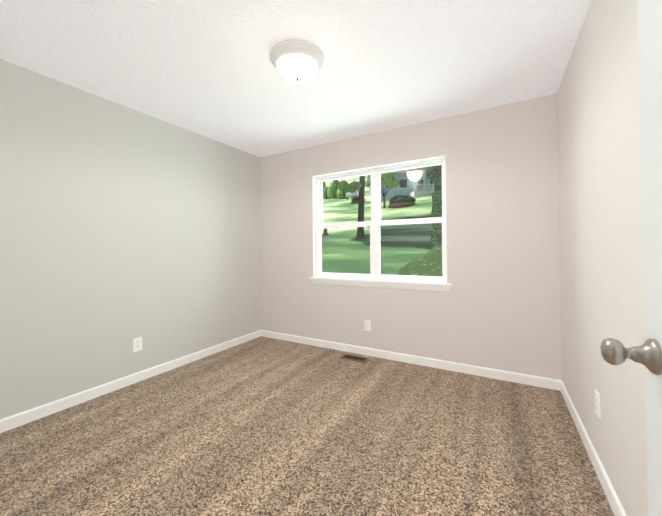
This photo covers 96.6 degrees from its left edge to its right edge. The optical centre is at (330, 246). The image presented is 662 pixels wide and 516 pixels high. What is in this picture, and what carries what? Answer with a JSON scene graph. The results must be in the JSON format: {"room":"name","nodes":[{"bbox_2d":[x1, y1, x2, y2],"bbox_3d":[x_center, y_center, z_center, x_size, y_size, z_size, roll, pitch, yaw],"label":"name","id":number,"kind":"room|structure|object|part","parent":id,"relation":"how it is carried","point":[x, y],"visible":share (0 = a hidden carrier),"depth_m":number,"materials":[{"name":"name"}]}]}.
{"room":"empty bedroom","nodes":[
{"label":"empty bedroom","id":0,"kind":"room"},
{"bbox_2d":[0,59,260,419],"bbox_3d":[-1.802,-0.004,2.715,0.160,2.440,3.440,-1,-1,30],"label":"wall","id":1,"kind":"structure","parent":0,"point":[122,227],"depth_m":2.45,"materials":[{"name":"grey paint"}]},
{"bbox_2d":[0,330,260,432],"bbox_3d":[-1.716,1.173,2.659,0.013,0.083,3.120,-1,-1,30],"label":"baseboard","id":2,"kind":"structure","parent":1,"relation":"attached to","point":[24,417],"depth_m":2.43,"materials":[{"name":"white wood"}]},
{"bbox_2d":[133,337,141,352],"bbox_3d":[-1.733,0.882,2.644,0.008,0.122,0.076,-1,-1,30],"label":"electrical outlet","id":3,"kind":"object","parent":1,"relation":"attached to","point":[137,344],"visible":1,"depth_m":2.64,"materials":[{"name":"white plastic"}]},
{"bbox_2d":[0,0,591,156],"bbox_3d":[-0.647,-1.310,1.319,3.584,0.120,4.740,-1,-1,30],"label":"ceiling","id":4,"kind":"structure","parent":0,"point":[206,68],"depth_m":1.95,"materials":[{"name":"white paint"}]},
{"bbox_2d":[270,40,323,82],"bbox_3d":[-0.223,-1.168,1.963,0.356,0.158,0.356,-1,-1,30],"label":"dome ceiling light","id":5,"kind":"object","parent":4,"relation":"attached to","point":[292,67],"depth_m":1.87,"materials":[{"name":"white glass"}]},
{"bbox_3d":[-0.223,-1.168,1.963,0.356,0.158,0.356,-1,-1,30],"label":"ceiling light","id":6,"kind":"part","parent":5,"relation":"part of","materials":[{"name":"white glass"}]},
{"bbox_2d":[0,336,613,515],"bbox_3d":[-0.623,1.249,1.290,3.584,0.120,4.740,-1,-1,30],"label":"floor","id":7,"kind":"structure","parent":0,"point":[262,426],"depth_m":1.75,"materials":[{"name":"carpet"}]},
{"bbox_2d":[339,354,369,362],"bbox_3d":[0.250,1.197,3.150,0.305,0.010,0.140,-1,-1,30],"label":"air vent register","id":8,"kind":"object","parent":7,"relation":"on","point":[355,358],"visible":0.98,"depth_m":3.14,"materials":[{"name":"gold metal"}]},
{"bbox_2d":[260,93,561,379],"bbox_3d":[0.503,0.221,3.302,3.584,3.160,0.180,-1,-1,30],"label":"wall","id":9,"kind":"structure","parent":0,"point":[498,306],"depth_m":2.78,"materials":[{"name":"white paint"}]},
{"bbox_2d":[364,320,370,331],"bbox_3d":[0.402,0.878,3.247,0.076,0.122,0.008,-1,-1,30],"label":"electrical outlet","id":10,"kind":"object","parent":9,"relation":"attached to","point":[367,325],"visible":1,"depth_m":3.24,"materials":[{"name":"white plastic"}]},
{"bbox_2d":[312,155,446,282],"bbox_3d":[0.485,-0.249,3.299,1.539,1.245,0.154,-1,-1,30],"label":"window","id":11,"kind":"structure","parent":9,"relation":"in","point":[376,222],"depth_m":3.30,"materials":[{"name":"white"}]},
{"bbox_2d":[309,277,451,291],"bbox_3d":[0.464,0.412,3.245,1.629,0.082,0.109,-1,-1,30],"label":"window sill","id":12,"kind":"structure","parent":9,"relation":"attached to","point":[418,285],"depth_m":3.14,"materials":[{"name":"white wood"}]},
{"bbox_2d":[261,330,561,390],"bbox_3d":[0.464,1.159,3.207,3.264,0.083,0.013,-1,-1,30],"label":"baseboard","id":13,"kind":"structure","parent":9,"relation":"attached to","point":[538,381],"depth_m":2.92,"materials":[{"name":"white wood"}]},
{"bbox_2d":[557,0,647,515],"bbox_3d":[1.175,-0.050,1.024,0.160,2.440,3.440,-1,-1,30],"label":"wall","id":14,"kind":"structure","parent":0,"point":[600,211],"depth_m":1.38,"materials":[{"name":"white paint"}]},
{"bbox_2d":[560,381,626,515],"bbox_3d":[1.110,1.129,1.054,0.013,0.083,3.120,-1,-1,30],"label":"baseboard","id":15,"kind":"structure","parent":14,"relation":"attached to","point":[611,495],"depth_m":1.54,"materials":[{"name":"white wood"}]},
{"bbox_2d":[595,389,600,419],"bbox_3d":[1.371,0.813,1.517,0.008,0.122,0.076,-1,-1,30],"label":"electrical outlet","id":16,"kind":"object","parent":14,"relation":"attached to","point":[597,405],"visible":1,"depth_m":1.50,"materials":[{"name":"white plastic"}]},
{"bbox_2d":[600,0,661,515],"bbox_3d":[0.466,0.146,0.229,0.201,2.018,0.930,-1,-1,30],"label":"door","id":17,"kind":"structure","parent":14,"relation":"in","point":[647,353],"depth_m":0.60,"materials":[{"name":"grey paint"}]},
{"label":"outside","id":18,"kind":"structure","parent":0,"visible":0},
{"bbox_2d":[322,175,433,274],"bbox_3d":[4.587,-18.414,39.612,115.000,41.206,116.840,-1,-1,30],"label":"lawn","id":19,"kind":"structure","parent":18,"point":[392,214],"depth_m":21.12,"materials":[{"name":"green plant"}]},
{"bbox_2d":[323,179,347,198],"bbox_3d":[-0.517,-10.367,53.941,2.066,4.970,10.274,0,-1,-42],"label":"hedge","id":20,"kind":"object","parent":19,"relation":"on","point":[334,188],"depth_m":52.42,"materials":[{"name":"green plant"}]},
{"bbox_2d":[337,176,364,238],"bbox_3d":[1.146,-9.025,21.253,16.176,17.562,17.126,-1,-1,30],"label":"tree","id":21,"kind":"object","parent":19,"relation":"on","point":[353,189],"depth_m":21.43,"materials":[{"name":"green plant"}]},
{"bbox_2d":[346,190,358,199],"bbox_3d":[3.762,-7.861,46.439,1.870,1.520,4.600,-1,-1,17],"label":"car","id":22,"kind":"object","parent":19,"relation":"on","point":[354,196],"depth_m":44.54,"materials":[{"name":"white paint"}]},
{"bbox_2d":[381,172,399,207],"bbox_3d":[6.864,-7.187,37.243,3.426,5.198,2.686,-1,-1,30],"label":"tree","id":23,"kind":"object","parent":19,"relation":"on","point":[393,181],"depth_m":36.70,"materials":[{"name":"green plant"}]},
{"bbox_2d":[366,167,433,200],"bbox_3d":[11.378,-8.616,45.908,10.323,8.792,11.000,-1,-1,-1],"label":"house","id":24,"kind":"structure","parent":19,"relation":"on","point":[409,187],"depth_m":42.86,"materials":[{"name":"blue"}]},
{"bbox_2d":[388,195,415,207],"bbox_3d":[8.938,-5.501,37.106,3.551,1.898,3.551,-1,-1,30],"label":"bush","id":25,"kind":"object","parent":19,"relation":"on","point":[400,201],"depth_m":35.98,"materials":[{"name":"brown"}]},
{"bbox_2d":[398,165,441,275],"bbox_3d":[1.774,-0.842,4.367,1.756,5.156,1.938,-1,-1,30],"label":"bush","id":26,"kind":"object","parent":19,"relation":"on","point":[427,257],"depth_m":4.27,"materials":[{"name":"green plant"}]}
]}

